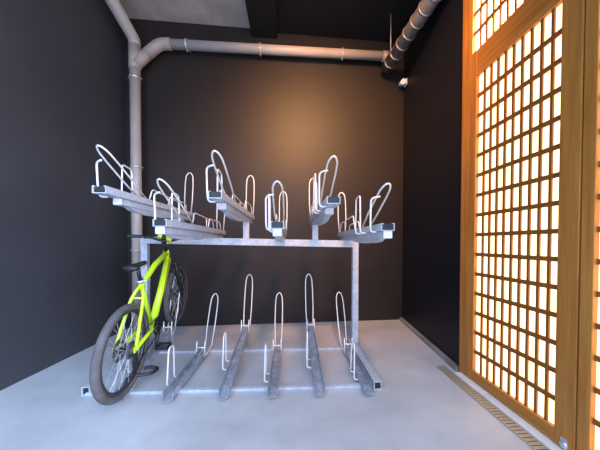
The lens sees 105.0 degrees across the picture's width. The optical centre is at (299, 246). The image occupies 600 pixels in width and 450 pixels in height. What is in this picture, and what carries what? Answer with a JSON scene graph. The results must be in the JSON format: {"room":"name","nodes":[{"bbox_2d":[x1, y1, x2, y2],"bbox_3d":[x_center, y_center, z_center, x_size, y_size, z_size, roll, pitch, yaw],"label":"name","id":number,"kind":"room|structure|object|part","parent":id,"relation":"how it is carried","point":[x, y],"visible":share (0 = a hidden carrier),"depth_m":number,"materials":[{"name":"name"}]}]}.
{"room":"bicycle storage room","nodes":[
{"label":"bicycle storage room","id":0,"kind":"room"},
{"bbox_2d":[0,0,128,390],"bbox_3d":[-2.583,-0.986,1.064,0.200,4.375,4.403,0,1,1],"label":"wall","id":1,"kind":"structure","parent":0,"point":[64,245],"depth_m":2.33,"materials":[{"name":"grey paint"}]},
{"bbox_2d":[119,0,249,27],"bbox_3d":[-1.710,-3.276,1.170,2.190,0.200,4.600,0,1,-2],"label":"ceiling","id":2,"kind":"structure","parent":0,"point":[231,13],"depth_m":3.13,"materials":[{"name":"concrete"}]},
{"bbox_2d":[125,18,403,327],"bbox_3d":[-0.418,-1.129,3.545,4.507,4.575,0.200,0,1,-5],"label":"wall","id":3,"kind":"structure","parent":0,"point":[269,118],"depth_m":3.45,"materials":[{"name":"grey paint"}]},
{"bbox_2d":[245,0,276,38],"bbox_3d":[-0.429,-3.214,1.227,0.375,0.325,4.600,0,1,-2],"label":"beam","id":4,"kind":"structure","parent":3,"relation":"attached to","point":[262,19],"depth_m":3.10,"materials":[{"name":"black paint"}]},
{"bbox_2d":[0,320,532,449],"bbox_3d":[-0.461,1.256,1.403,4.700,0.120,4.800,0,1,-2],"label":"floor","id":5,"kind":"structure","parent":0,"point":[417,406],"depth_m":1.74,"materials":[{"name":"grey concrete"}]},
{"bbox_2d":[81,145,394,402],"bbox_3d":[-0.533,0.123,2.242,2.468,2.117,1.510,0,1,-2],"label":"bike rack","id":6,"kind":"object","parent":5,"relation":"on","point":[186,233],"visible":0.98,"depth_m":2.05,"materials":[{"name":"metal"}]},
{"bbox_2d":[89,234,187,405],"bbox_3d":[-1.452,0.494,2.314,0.666,1.290,1.706,0,1,10],"label":"bicycle","id":7,"kind":"object","parent":6,"relation":"in","point":[148,320],"visible":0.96,"depth_m":1.92,"materials":[{"name":"green"}]},
{"bbox_3d":[-1.361,0.242,1.948,0.029,0.138,0.064,2,10,-10],"label":"seat post","id":8,"kind":"part","parent":7,"relation":"part of","materials":[{"name":"black"}]},
{"bbox_3d":[-1.403,0.439,2.159,0.174,0.687,0.940,2,10,-10],"label":"frame","id":9,"kind":"part","parent":7,"relation":"part of","materials":[{"name":"green paint"}]},
{"bbox_3d":[-1.341,0.822,2.021,0.009,0.248,0.570,2,10,-10],"label":"chain","id":10,"kind":"part","parent":7,"relation":"part of","materials":[{"name":"black"}]},
{"bbox_3d":[-1.435,-0.087,2.428,0.050,0.125,0.098,0,1,-16],"label":"stem","id":11,"kind":"part","parent":7,"relation":"part of","materials":[{"name":"black metal"}]},
{"bbox_2d":[92,145,193,220],"bbox_3d":[-1.390,-0.611,2.234,0.147,0.654,1.427,0,1,-2],"label":"tray","id":12,"kind":"object","parent":6,"relation":"on","point":[133,203],"depth_m":1.86,"materials":[{"name":"silver metal"}]},
{"bbox_3d":[-1.749,0.542,2.606,0.070,1.165,0.056,0,1,-2],"label":"post","id":13,"kind":"part","parent":6,"relation":"part of","materials":[{"name":"metal"}]},
{"bbox_2d":[115,276,179,402],"bbox_3d":[-1.413,0.766,2.316,0.287,0.827,1.200,0,1,-2],"label":"tray","id":14,"kind":"object","parent":6,"relation":"on","point":[151,354],"depth_m":2.20,"materials":[{"name":"silver metal"}]},
{"bbox_2d":[153,178,225,239],"bbox_3d":[-0.988,-0.391,2.238,0.147,0.650,1.427,0,1,-2],"label":"tray","id":15,"kind":"object","parent":6,"relation":"on","point":[172,229],"depth_m":1.84,"materials":[{"name":"silver metal"}]},
{"bbox_2d":[161,293,218,402],"bbox_3d":[-1.054,0.873,2.312,0.137,0.569,1.182,0,1,-2],"label":"tray","id":16,"kind":"object","parent":6,"relation":"on","point":[168,393],"depth_m":2.01,"materials":[{"name":"silver metal"}]},
{"bbox_3d":[-0.533,1.176,1.904,2.368,0.022,0.040,0,1,-2],"label":"cross rail","id":17,"kind":"part","parent":6,"relation":"part of","materials":[{"name":"metal"}]},
{"bbox_2d":[206,150,254,222],"bbox_3d":[-0.618,-0.576,2.234,0.147,0.654,1.427,0,1,-2],"label":"tray","id":18,"kind":"object","parent":6,"relation":"on","point":[230,208],"depth_m":1.82,"materials":[{"name":"silver metal"}]},
{"bbox_2d":[218,274,252,399],"bbox_3d":[-0.638,0.766,2.353,0.143,0.827,1.202,0,1,-2],"label":"tray","id":19,"kind":"object","parent":6,"relation":"on","point":[226,387],"depth_m":2.15,"materials":[{"name":"silver metal"}]},
{"bbox_3d":[-0.563,1.164,2.599,2.368,0.022,0.040,0,1,-2],"label":"cross rail","id":20,"kind":"part","parent":6,"relation":"part of","materials":[{"name":"metal"}]},
{"bbox_2d":[264,292,282,397],"bbox_3d":[-0.257,0.872,2.362,0.137,0.569,1.182,0,1,-2],"label":"tray","id":21,"kind":"object","parent":6,"relation":"on","point":[273,387],"depth_m":2.07,"materials":[{"name":"silver metal"}]},
{"bbox_2d":[265,180,287,241],"bbox_3d":[-0.202,-0.376,2.237,0.147,0.650,1.427,0,1,-2],"label":"tray","id":22,"kind":"object","parent":6,"relation":"on","point":[278,228],"depth_m":1.69,"materials":[{"name":"silver metal"}]},
{"bbox_2d":[305,273,324,396],"bbox_3d":[0.116,0.765,2.386,0.143,0.827,1.202,0,1,-2],"label":"tray","id":23,"kind":"object","parent":6,"relation":"on","point":[319,384],"depth_m":2.17,"materials":[{"name":"silver metal"}]},
{"bbox_2d":[309,155,339,225],"bbox_3d":[0.175,-0.540,2.235,0.147,0.654,1.427,0,1,-2],"label":"tray","id":24,"kind":"object","parent":6,"relation":"on","point":[322,214],"depth_m":1.80,"materials":[{"name":"silver metal"}]},
{"bbox_3d":[0.647,0.563,2.711,0.070,1.120,0.056,0,1,-2],"label":"post","id":25,"kind":"part","parent":6,"relation":"part of","materials":[{"name":"metal"}]},
{"bbox_2d":[336,292,373,394],"bbox_3d":[0.511,0.871,2.395,0.137,0.569,1.182,0,1,-2],"label":"tray","id":26,"kind":"object","parent":6,"relation":"on","point":[366,382],"depth_m":2.10,"materials":[{"name":"silver metal"}]},
{"bbox_2d":[338,182,394,242],"bbox_3d":[0.539,-0.362,2.237,0.147,0.650,1.427,0,1,-2],"label":"tray","id":27,"kind":"object","parent":6,"relation":"on","point":[377,233],"depth_m":1.86,"materials":[{"name":"silver metal"}]},
{"bbox_2d":[105,0,389,332],"bbox_3d":[-0.485,-0.998,2.408,3.715,4.352,2.189,0,1,-2],"label":"drainpipe","id":28,"kind":"object","parent":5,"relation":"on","point":[138,58],"visible":0.93,"depth_m":3.12,"materials":[{"name":"grey plastic"}]},
{"bbox_2d":[436,366,549,449],"bbox_3d":[1.423,1.193,1.328,0.088,0.008,1.887,0,1,-2],"label":"floor drain","id":29,"kind":"object","parent":5,"relation":"on","point":[535,444],"visible":1,"depth_m":1.64,"materials":[{"name":"grey metal"}]},
{"bbox_2d":[454,372,562,449],"bbox_3d":[1.534,1.190,1.249,0.118,0.016,1.800,0,1,-2],"label":"trim","id":30,"kind":"structure","parent":5,"relation":"on","point":[534,432],"depth_m":1.60,"materials":[{"name":"stone"}]},
{"bbox_2d":[402,0,462,365],"bbox_3d":[1.677,-1.018,2.888,0.198,4.375,1.539,0,1,4],"label":"wall","id":31,"kind":"structure","parent":0,"point":[433,61],"depth_m":2.65,"materials":[{"name":"black paint"}]},
{"bbox_2d":[275,0,420,42],"bbox_3d":[0.824,-3.259,1.306,2.135,0.239,4.650,0,1,-2],"label":"ceiling","id":32,"kind":"structure","parent":31,"relation":"attached to","point":[369,20],"depth_m":3.19,"materials":[{"name":"black paint"}]},
{"bbox_2d":[382,0,440,72],"bbox_3d":[1.377,-2.875,2.777,0.205,0.580,1.335,0,1,-7],"label":"pipe","id":33,"kind":"object","parent":32,"relation":"hanging from","point":[425,8],"visible":1,"depth_m":2.83,"materials":[{"name":"grey"}]},
{"bbox_3d":[1.259,-2.927,3.138,0.058,0.489,0.016,0,1,-2],"label":"hanger rod","id":34,"kind":"part","parent":33,"relation":"part of","materials":[{"name":"grey metal"}]},
{"bbox_2d":[398,78,406,86],"bbox_3d":[1.563,-2.496,3.493,0.103,0.100,0.123,0,1,-2],"label":"wall fixture","id":35,"kind":"object","parent":31,"relation":"attached to","point":[403,81],"visible":1,"depth_m":3.46,"materials":[{"name":"white plastic"}]},
{"bbox_2d":[399,317,458,371],"bbox_3d":[1.552,1.152,2.925,0.050,0.035,1.493,0,1,4],"label":"baseboard","id":36,"kind":"structure","parent":31,"relation":"attached to","point":[453,365],"depth_m":2.64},
{"bbox_3d":[1.700,-0.962,-0.313,0.200,4.375,1.260,0,1,-2],"label":"wall","id":37,"kind":"structure","parent":0,"visible":0},
{"bbox_2d":[463,0,524,63],"bbox_3d":[1.537,-2.427,1.662,0.050,1.515,0.879,0,1,-2],"label":"window","id":38,"kind":"structure","parent":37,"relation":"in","point":[481,18],"depth_m":1.93,"materials":[{"name":"brown"}]},
{"bbox_3d":[1.537,-2.427,1.662,0.050,1.515,0.879,0,1,-2],"label":"frame","id":39,"kind":"part","parent":38,"relation":"part of","materials":[{"name":"brown wood"}]},
{"bbox_3d":[1.547,-2.178,1.628,0.004,1.014,0.730,0,1,-2],"label":"paper pane","id":40,"kind":"part","parent":38,"relation":"part of","materials":[{"name":"white paper"}]},
{"bbox_2d":[459,0,585,449],"bbox_3d":[1.531,-0.249,1.700,0.062,2.842,0.879,0,1,-2],"label":"door","id":41,"kind":"structure","parent":37,"relation":"in","point":[523,87],"depth_m":1.56,"materials":[{"name":"brown wood"}]},
{"bbox_3d":[1.539,1.128,1.695,0.048,0.090,0.618,0,1,-2],"label":"rail","id":42,"kind":"part","parent":41,"relation":"part of","materials":[{"name":"brown wood"}]},
{"bbox_3d":[1.546,-0.185,1.672,0.004,2.535,0.618,0,1,-2],"label":"paper pane","id":43,"kind":"part","parent":41,"relation":"part of","materials":[{"name":"white paper"}]},
{"bbox_3d":[1.539,-1.560,1.648,0.048,0.217,0.618,0,1,-2],"label":"rail","id":44,"kind":"part","parent":41,"relation":"part of","materials":[{"name":"brown wood"}]},
{"bbox_2d":[576,20,585,447],"bbox_3d":[1.562,-0.998,1.244,0.038,4.357,0.012,0,1,-2],"label":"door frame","id":45,"kind":"structure","parent":37,"relation":"attached to","point":[585,20],"depth_m":1.26,"materials":[{"name":"brown wood"}]},
{"bbox_2d":[576,0,599,449],"bbox_3d":[1.576,-0.233,0.810,0.050,2.842,0.888,0,1,-2],"label":"door","id":46,"kind":"structure","parent":37,"relation":"in","point":[588,403],"depth_m":1.22,"materials":[{"name":"brown wood"}]},
{"bbox_3d":[1.580,-0.171,0.896,0.004,2.535,0.608,0,1,-2],"label":"paper pane","id":47,"kind":"part","parent":46,"relation":"part of","materials":[{"name":"white paper"}]}
]}

